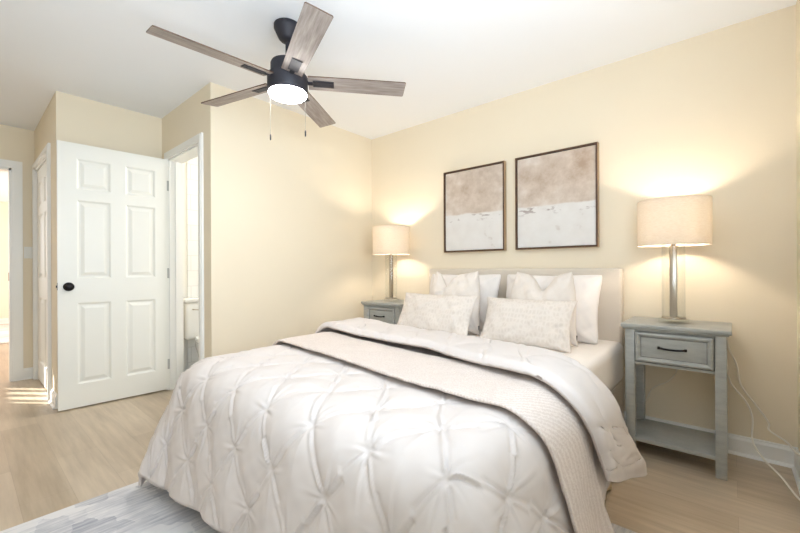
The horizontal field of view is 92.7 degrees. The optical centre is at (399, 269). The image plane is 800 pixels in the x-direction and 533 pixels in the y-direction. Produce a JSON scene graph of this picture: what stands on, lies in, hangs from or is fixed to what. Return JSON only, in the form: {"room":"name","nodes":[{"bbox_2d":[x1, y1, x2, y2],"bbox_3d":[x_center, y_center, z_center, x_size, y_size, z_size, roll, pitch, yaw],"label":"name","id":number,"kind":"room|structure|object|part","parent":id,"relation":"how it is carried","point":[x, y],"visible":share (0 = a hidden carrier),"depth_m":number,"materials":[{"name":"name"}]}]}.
{"room":"bedroom","nodes":[
{"label":"bedroom","id":0,"kind":"room"},
{"bbox_2d":[0,201,8,318],"bbox_3d":[-8.344,-0.127,7.208,0.100,2.440,4.000,0,0,41],"label":"wall","id":1,"kind":"structure","parent":0,"point":[4,295],"depth_m":7.63,"materials":[{"name":"beige paint"}]},
{"bbox_2d":[0,318,8,323],"bbox_3d":[-8.291,1.039,7.166,0.026,0.108,4.000,0,0,41],"label":"baseboard","id":2,"kind":"structure","parent":1,"relation":"attached to","point":[4,320],"depth_m":7.62,"materials":[{"name":"white paint"}]},
{"bbox_2d":[0,124,33,367],"bbox_3d":[-4.130,-0.145,3.253,0.110,2.440,2.950,0,0,41],"label":"wall","id":3,"kind":"structure","parent":0,"point":[16,144],"depth_m":3.72,"materials":[{"name":"beige paint"}]},
{"bbox_2d":[0,159,22,381],"bbox_3d":[-4.021,0.019,3.361,0.131,2.110,0.985,0,0,41],"label":"trim","id":4,"kind":"structure","parent":3,"relation":"attached to","point":[14,168],"depth_m":3.65,"materials":[{"name":"white paint"}]},
{"bbox_2d":[23,367,32,379],"bbox_3d":[-3.623,1.018,3.729,0.026,0.108,0.086,0,0,41],"label":"baseboard","id":5,"kind":"structure","parent":3,"relation":"attached to","point":[27,372],"depth_m":3.72,"materials":[{"name":"white paint"}]},
{"bbox_2d":[24,247,31,257],"bbox_3d":[-3.635,-0.163,3.733,0.011,0.114,0.068,0,0,41],"label":"light switch","id":6,"kind":"object","parent":3,"relation":"attached to","point":[27,250],"visible":0.78,"depth_m":3.73,"materials":[{"name":"white plastic"}]},
{"bbox_2d":[34,91,74,393],"bbox_3d":[-3.089,-0.150,3.392,1.283,2.440,0.110,0,0,41],"label":"wall","id":7,"kind":"structure","parent":0,"point":[57,122],"depth_m":3.00,"materials":[{"name":"beige paint"}]},
{"bbox_2d":[32,143,51,399],"bbox_3d":[-3.187,0.022,3.463,0.984,2.097,0.131,0,0,41],"label":"trim","id":8,"kind":"structure","parent":7,"relation":"attached to","point":[45,155],"depth_m":3.34,"materials":[{"name":"white paint"}]},
{"bbox_2d":[37,161,46,389],"bbox_3d":[-3.199,0.056,3.449,0.824,2.004,0.035,0,0,41],"label":"door","id":9,"kind":"structure","parent":7,"relation":"in","point":[41,174],"depth_m":3.51,"materials":[{"name":"white paint"}]},
{"bbox_2d":[48,387,57,408],"bbox_3d":[-2.737,1.014,3.002,0.277,0.108,0.026,0,0,41],"label":"baseboard","id":10,"kind":"structure","parent":7,"relation":"attached to","point":[53,401],"depth_m":2.96,"materials":[{"name":"white paint"}]},
{"bbox_2d":[75,96,161,158],"bbox_3d":[-2.373,-0.153,3.323,0.110,2.440,0.723,0,0,41],"label":"wall","id":11,"kind":"structure","parent":0,"point":[97,124],"depth_m":3.22,"materials":[{"name":"beige paint"}]},
{"bbox_2d":[162,87,204,357],"bbox_3d":[-1.784,-0.156,3.219,0.917,2.440,0.110,0,0,41],"label":"wall","id":12,"kind":"structure","parent":0,"point":[185,121],"depth_m":3.10,"materials":[{"name":"beige paint"}]},
{"bbox_2d":[56,140,169,410],"bbox_3d":[-2.299,0.046,3.114,0.153,2.020,0.760,0,0,44],"label":"door","id":13,"kind":"structure","parent":12,"relation":"in","point":[113,331],"depth_m":3.07,"materials":[{"name":"white paint"}]},
{"bbox_3d":[-2.480,0.132,2.858,0.062,0.066,0.066,0,0,44],"label":"knob","id":14,"kind":"part","parent":13,"relation":"part of","materials":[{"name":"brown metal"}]},
{"bbox_2d":[164,132,203,389],"bbox_3d":[-1.757,0.015,3.183,0.794,2.097,0.131,0,0,41],"label":"trim","id":15,"kind":"structure","parent":12,"relation":"attached to","point":[191,148],"depth_m":3.37,"materials":[{"name":"white paint"}]},
{"bbox_2d":[183,162,187,371],"bbox_3d":[-1.711,-0.156,4.261,0.110,2.440,1.561,0,0,41],"label":"wall","id":16,"kind":"structure","parent":0,"point":[185,163],"depth_m":3.73,"materials":[{"name":"white paint"}]},
{"bbox_2d":[187,156,198,368],"bbox_3d":[-1.620,-0.157,4.275,0.010,2.440,1.420,0,0,41],"label":"tile","id":17,"kind":"structure","parent":16,"relation":"attached to","point":[192,165],"depth_m":3.77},
{"bbox_2d":[204,82,371,357],"bbox_3d":[-0.885,-0.160,3.474,0.110,2.440,1.671,0,0,41],"label":"wall","id":18,"kind":"structure","parent":0,"point":[288,216],"depth_m":3.24,"materials":[{"name":"beige paint"}]},
{"bbox_2d":[0,0,796,201],"bbox_3d":[-3.753,-1.397,3.921,11.554,0.060,5.240,0,0,41],"label":"ceiling","id":19,"kind":"structure","parent":0,"point":[451,56],"depth_m":2.36,"materials":[{"name":"white paint"}]},
{"bbox_2d":[146,2,405,139],"bbox_3d":[-0.670,-1.056,2.143,1.309,0.649,1.274,0,0,41],"label":"ceiling fan","id":20,"kind":"object","parent":19,"relation":"hanging from","point":[287,81],"visible":1,"depth_m":2.08,"materials":[{"name":"grey wood"}]},
{"bbox_3d":[-0.914,-1.065,1.885,0.558,0.006,0.124,0,11,-45],"label":"blade","id":21,"kind":"part","parent":20,"relation":"part of","materials":[{"name":"brown wood"}]},
{"bbox_3d":[-0.988,-1.065,2.341,0.558,0.006,0.124,0,11,27],"label":"blade","id":22,"kind":"part","parent":20,"relation":"part of","materials":[{"name":"brown wood"}]},
{"bbox_3d":[-0.736,-0.890,2.165,0.001,0.242,0.001,0,0,41],"label":"pull chain","id":23,"kind":"part","parent":20,"relation":"part of","materials":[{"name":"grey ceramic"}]},
{"bbox_2d":[268,85,306,103],"bbox_3d":[-0.637,-0.984,2.164,0.210,0.031,0.210,0,0,41],"label":"diffuser","id":24,"kind":"object","parent":20,"relation":"attached to","point":[290,94],"depth_m":2.12,"materials":[{"name":"white glass"}]},
{"bbox_3d":[-0.458,-1.067,1.814,0.124,0.006,0.558,13,-6,-27],"label":"blade","id":25,"kind":"part","parent":20,"relation":"part of","materials":[{"name":"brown wood"}]},
{"bbox_3d":[-0.577,-1.066,2.552,0.124,0.006,0.558,-12,-2,9],"label":"blade","id":26,"kind":"part","parent":20,"relation":"part of","materials":[{"name":"brown wood"}]},
{"bbox_3d":[-0.249,-1.068,2.227,0.558,0.006,0.124,0,-11,-9],"label":"blade","id":27,"kind":"part","parent":20,"relation":"part of","materials":[{"name":"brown wood"}]},
{"bbox_2d":[0,324,799,532],"bbox_3d":[-3.742,1.103,3.921,11.554,0.060,5.240,0,0,41],"label":"floor","id":28,"kind":"structure","parent":0,"point":[52,460],"depth_m":1.97,"materials":[{"name":"brown wood"}]},
{"bbox_2d":[0,324,8,343],"bbox_3d":[-6.941,1.082,6.263,2.750,0.011,2.800,0,0,41],"label":"rug","id":29,"kind":"object","parent":28,"relation":"on","point":[4,329],"visible":0.02,"depth_m":6.28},
{"bbox_2d":[0,480,636,532],"bbox_3d":[-0.481,1.053,1.079,2.295,0.011,2.507,0,0,41],"label":"area rug","id":30,"kind":"object","parent":28,"relation":"on","point":[132,508],"visible":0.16,"depth_m":1.61,"materials":[{"name":"grey fabric"}]},
{"bbox_2d":[429,268,623,499],"bbox_3d":[0.246,0.520,2.193,1.652,1.046,2.100,0,0,41],"label":"bed","id":31,"kind":"object","parent":30,"relation":"on","point":[610,307],"visible":0.05,"depth_m":2.52,"materials":[{"name":"fabric"}]},
{"bbox_3d":[0.870,0.493,2.994,1.548,0.998,0.073,0,0,41],"label":"headboard","id":32,"kind":"part","parent":31,"relation":"part of","materials":[{"name":"fabric"}]},
{"bbox_2d":[468,330,622,390],"bbox_3d":[0.221,0.593,2.161,1.475,0.252,2.025,0,0,41],"label":"mattress","id":33,"kind":"object","parent":31,"relation":"on","point":[604,358],"visible":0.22,"depth_m":2.17,"materials":[{"name":"white fabric"}]},
{"bbox_2d":[138,317,646,532],"bbox_3d":[-0.145,0.676,1.744,1.984,0.703,1.384,0,0,41],"label":"comforter","id":34,"kind":"object","parent":33,"relation":"on","point":[284,438],"visible":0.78,"depth_m":1.21,"materials":[{"name":"beige fabric"}]},
{"bbox_2d":[397,292,477,334],"bbox_3d":[0.236,0.320,2.680,0.636,0.285,0.196,0,0,38],"label":"lumbar cushion","id":35,"kind":"object","parent":33,"relation":"on","point":[448,313],"visible":0.77,"depth_m":2.60,"materials":[{"name":"beige fabric"}]},
{"bbox_2d":[272,332,613,532],"bbox_3d":[-0.089,0.690,1.812,1.938,0.605,0.466,0,0,44],"label":"blanket","id":36,"kind":"object","parent":33,"relation":"on","point":[568,441],"visible":0.75,"depth_m":1.26,"materials":[{"name":"beige fabric"}]},
{"bbox_2d":[429,271,479,334],"bbox_3d":[0.395,0.238,2.857,0.500,0.448,0.175,0,0,41],"label":"square cushion","id":37,"kind":"object","parent":33,"relation":"on","point":[467,284],"visible":0.56,"depth_m":2.77,"materials":[{"name":"beige fabric"}]},
{"bbox_2d":[430,274,500,329],"bbox_3d":[0.484,0.251,3.038,0.638,0.422,0.216,0,0,43],"label":"bed pillow","id":38,"kind":"object","parent":33,"relation":"on","point":[489,283],"visible":0.22,"depth_m":2.86,"materials":[{"name":"white fabric"}]},
{"bbox_2d":[480,297,577,352],"bbox_3d":[0.762,0.323,2.322,0.568,0.276,0.188,0,0,38],"label":"lumbar cushion","id":39,"kind":"object","parent":33,"relation":"on","point":[546,324],"visible":0.91,"depth_m":2.25,"materials":[{"name":"beige fabric"}]},
{"bbox_2d":[510,272,577,346],"bbox_3d":[0.897,0.238,2.444,0.480,0.443,0.178,0,0,39],"label":"square cushion","id":40,"kind":"object","parent":33,"relation":"on","point":[525,286],"visible":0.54,"depth_m":2.38,"materials":[{"name":"beige fabric"}]},
{"bbox_2d":[506,274,601,343],"bbox_3d":[1.000,0.248,2.577,0.645,0.422,0.214,0,0,43],"label":"bed pillow","id":41,"kind":"object","parent":33,"relation":"on","point":[587,287],"visible":0.38,"depth_m":2.38,"materials":[{"name":"white fabric"}]},
{"bbox_2d":[361,299,404,323],"bbox_3d":[-0.062,0.678,3.561,0.480,0.756,0.402,0,0,41],"label":"nightstand","id":42,"kind":"object","parent":28,"relation":"on","point":[389,311],"visible":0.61,"depth_m":3.43,"materials":[{"name":"grey paint"}]},
{"bbox_3d":[-0.307,0.695,3.578,0.046,0.725,0.046,0,0,41],"label":"leg","id":43,"kind":"part","parent":42,"relation":"part of","materials":[{"name":"grey paint"}]},
{"bbox_3d":[-0.178,0.427,3.427,0.340,0.164,0.013,0,0,41],"label":"drawer moulding","id":44,"kind":"part","parent":42,"relation":"part of","materials":[{"name":"grey paint"}]},
{"bbox_3d":[-0.076,0.427,3.545,0.342,0.166,0.299,0,0,41],"label":"drawer","id":45,"kind":"part","parent":42,"relation":"part of","materials":[{"name":"grey paint"}]},
{"bbox_2d":[373,225,408,298],"bbox_3d":[-0.083,-0.046,3.575,0.346,0.693,0.346,0,0,41],"label":"table lamp","id":46,"kind":"object","parent":42,"relation":"on","point":[390,240],"visible":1,"depth_m":3.43,"materials":[{"name":"beige fabric"}]},
{"bbox_3d":[-0.083,0.026,3.575,0.034,0.481,0.032,0,0,41],"label":"stem","id":47,"kind":"part","parent":46,"relation":"part of","materials":[{"name":"silver metal"}]},
{"bbox_3d":[-0.084,-0.265,3.575,0.344,0.255,0.344,0,0,41],"label":"lamp shade","id":48,"kind":"part","parent":46,"relation":"part of","materials":[{"name":"white fabric"}]},
{"bbox_3d":[-0.009,0.694,3.320,0.046,0.725,0.046,0,0,41],"label":"leg","id":49,"kind":"part","parent":42,"relation":"part of","materials":[{"name":"grey paint"}]},
{"bbox_2d":[621,316,731,480],"bbox_3d":[1.562,0.676,2.157,0.480,0.745,0.402,0,0,41],"label":"nightstand","id":50,"kind":"object","parent":28,"relation":"on","point":[688,345],"visible":0.97,"depth_m":2.06,"materials":[{"name":"grey paint"}]},
{"bbox_3d":[1.316,0.693,2.174,0.046,0.714,0.046,0,0,41],"label":"leg","id":51,"kind":"part","parent":50,"relation":"part of","materials":[{"name":"grey paint"}]},
{"bbox_3d":[1.521,0.692,2.412,0.046,0.714,0.046,0,0,41],"label":"leg","id":52,"kind":"part","parent":50,"relation":"part of","materials":[{"name":"grey paint"}]},
{"bbox_2d":[645,369,677,400],"bbox_3d":[1.626,0.699,2.379,0.018,0.302,0.188,0,0,-44],"label":"lamp cord","id":53,"kind":"object","parent":50,"relation":"hanging from","point":[677,369],"visible":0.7,"depth_m":2.38,"materials":[{"name":"beige plastic"}]},
{"bbox_3d":[1.439,0.424,2.017,0.128,0.017,0.031,0,0,41],"label":"handle","id":54,"kind":"part","parent":50,"relation":"part of","materials":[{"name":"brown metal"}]},
{"bbox_3d":[1.547,0.429,2.142,0.342,0.164,0.299,0,0,41],"label":"drawer","id":55,"kind":"part","parent":50,"relation":"part of","materials":[{"name":"grey paint"}]},
{"bbox_3d":[1.445,0.429,2.024,0.340,0.162,0.013,0,0,41],"label":"drawer moulding","id":56,"kind":"part","parent":50,"relation":"part of","materials":[{"name":"grey paint"}]},
{"bbox_2d":[637,195,712,319],"bbox_3d":[1.550,-0.043,2.163,0.346,0.693,0.346,0,0,41],"label":"table lamp","id":57,"kind":"object","parent":50,"relation":"on","point":[672,222],"visible":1,"depth_m":2.03,"materials":[{"name":"beige fabric"}]},
{"bbox_3d":[1.551,0.029,2.163,0.034,0.481,0.032,0,0,41],"label":"stem","id":58,"kind":"part","parent":57,"relation":"part of","materials":[{"name":"silver metal"}]},
{"bbox_3d":[1.552,0.274,2.163,0.114,0.008,0.114,0,0,41],"label":"plate","id":59,"kind":"part","parent":57,"relation":"part of","materials":[{"name":"silver metal"}]},
{"bbox_3d":[1.549,-0.262,2.163,0.344,0.255,0.344,0,0,41],"label":"lamp shade","id":60,"kind":"part","parent":57,"relation":"part of","materials":[{"name":"white fabric"}]},
{"bbox_2d":[635,419,714,459],"bbox_3d":[1.569,0.953,2.164,0.428,0.020,0.344,0,0,41],"label":"shelf","id":61,"kind":"object","parent":50,"relation":"attached to","point":[700,443],"depth_m":2.14,"materials":[{"name":"grey paint"}]},
{"bbox_3d":[1.614,0.692,1.916,0.046,0.714,0.046,0,0,41],"label":"leg","id":62,"kind":"part","parent":50,"relation":"part of","materials":[{"name":"grey paint"}]},
{"bbox_3d":[1.819,0.691,2.154,0.046,0.714,0.046,0,0,41],"label":"leg","id":63,"kind":"part","parent":50,"relation":"part of","materials":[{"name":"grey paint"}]},
{"bbox_2d":[727,337,799,455],"bbox_3d":[1.813,0.626,1.774,0.214,0.557,0.812,0,0,22],"label":"power cord","id":64,"kind":"object","parent":50,"relation":"hanging from","point":[736,364],"visible":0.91,"depth_m":2.10,"materials":[{"name":"white plastic"}]},
{"bbox_2d":[372,5,797,446],"bbox_3d":[0.448,-0.166,3.499,4.654,2.440,0.110,0,0,41],"label":"wall","id":65,"kind":"structure","parent":0,"point":[713,113],"depth_m":2.34,"materials":[{"name":"beige paint"}]},
{"bbox_2d":[443,161,506,252],"bbox_3d":[0.624,-0.507,3.245,0.582,0.717,0.042,0,0,41],"label":"framed artwork","id":66,"kind":"object","parent":65,"relation":"attached to","point":[474,197],"visible":1,"depth_m":3.22,"materials":[{"name":"beige paper"}]},
{"bbox_2d":[515,142,599,249],"bbox_3d":[1.136,-0.510,2.802,0.590,0.717,0.042,0,0,41],"label":"framed artwork","id":67,"kind":"object","parent":65,"relation":"attached to","point":[557,191],"visible":1,"depth_m":2.78,"materials":[{"name":"beige paper"}]},
{"bbox_2d":[624,411,797,467],"bbox_3d":[0.893,0.998,3.029,3.154,0.108,0.026,0,0,41],"label":"baseboard","id":68,"kind":"structure","parent":65,"relation":"attached to","point":[773,453],"depth_m":2.10,"materials":[{"name":"white paint"}]},
{"bbox_2d":[796,0,799,451],"bbox_3d":[0.626,-0.167,0.231,0.110,2.440,4.600,0,0,41],"label":"wall","id":69,"kind":"structure","parent":0,"point":[798,1],"depth_m":1.96,"materials":[{"name":"beige paint"}]},
{"bbox_2d":[792,448,799,493],"bbox_3d":[0.616,0.999,0.318,0.026,0.108,4.490,0,0,41],"label":"baseboard","id":70,"kind":"structure","parent":69,"relation":"attached to","point":[796,468],"depth_m":1.92,"materials":[{"name":"white paint"}]},
{"bbox_3d":[1.566,0.695,1.419,0.028,0.129,0.072,0,0,41],"label":"wall outlet","id":71,"kind":"object","parent":69,"relation":"attached to","visible":0},
{"bbox_2d":[727,364,799,500],"bbox_3d":[1.749,0.692,1.782,0.123,0.609,0.837,0,0,21],"label":"power cord","id":72,"kind":"object","parent":71,"relation":"attached to","point":[737,391],"visible":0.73,"depth_m":2.06,"materials":[{"name":"beige plastic"}]},
{"bbox_3d":[-1.291,1.059,3.869,1.030,0.006,1.611,0,0,41],"label":"floor","id":73,"kind":"structure","parent":0,"visible":0},
{"bbox_2d":[183,297,198,356],"bbox_3d":[-1.743,0.666,3.598,0.680,0.783,0.424,0,0,41],"label":"toilet","id":74,"kind":"object","parent":73,"relation":"on","point":[191,308],"visible":0.21,"depth_m":3.58,"materials":[{"name":"white ceramic"}]},
{"bbox_3d":[-1.927,0.294,3.756,0.197,0.036,0.424,0,0,41],"label":"tank lid","id":75,"kind":"part","parent":74,"relation":"part of","materials":[{"name":"white ceramic"}]},
{"bbox_3d":[-1.930,0.491,3.759,0.183,0.355,0.400,0,0,41],"label":"tank","id":76,"kind":"part","parent":74,"relation":"part of","materials":[{"name":"white ceramic"}]},
{"bbox_3d":[-1.727,0.864,3.585,0.620,0.388,0.364,0,0,41],"label":"bowl","id":77,"kind":"part","parent":74,"relation":"part of","materials":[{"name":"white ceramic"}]}
]}

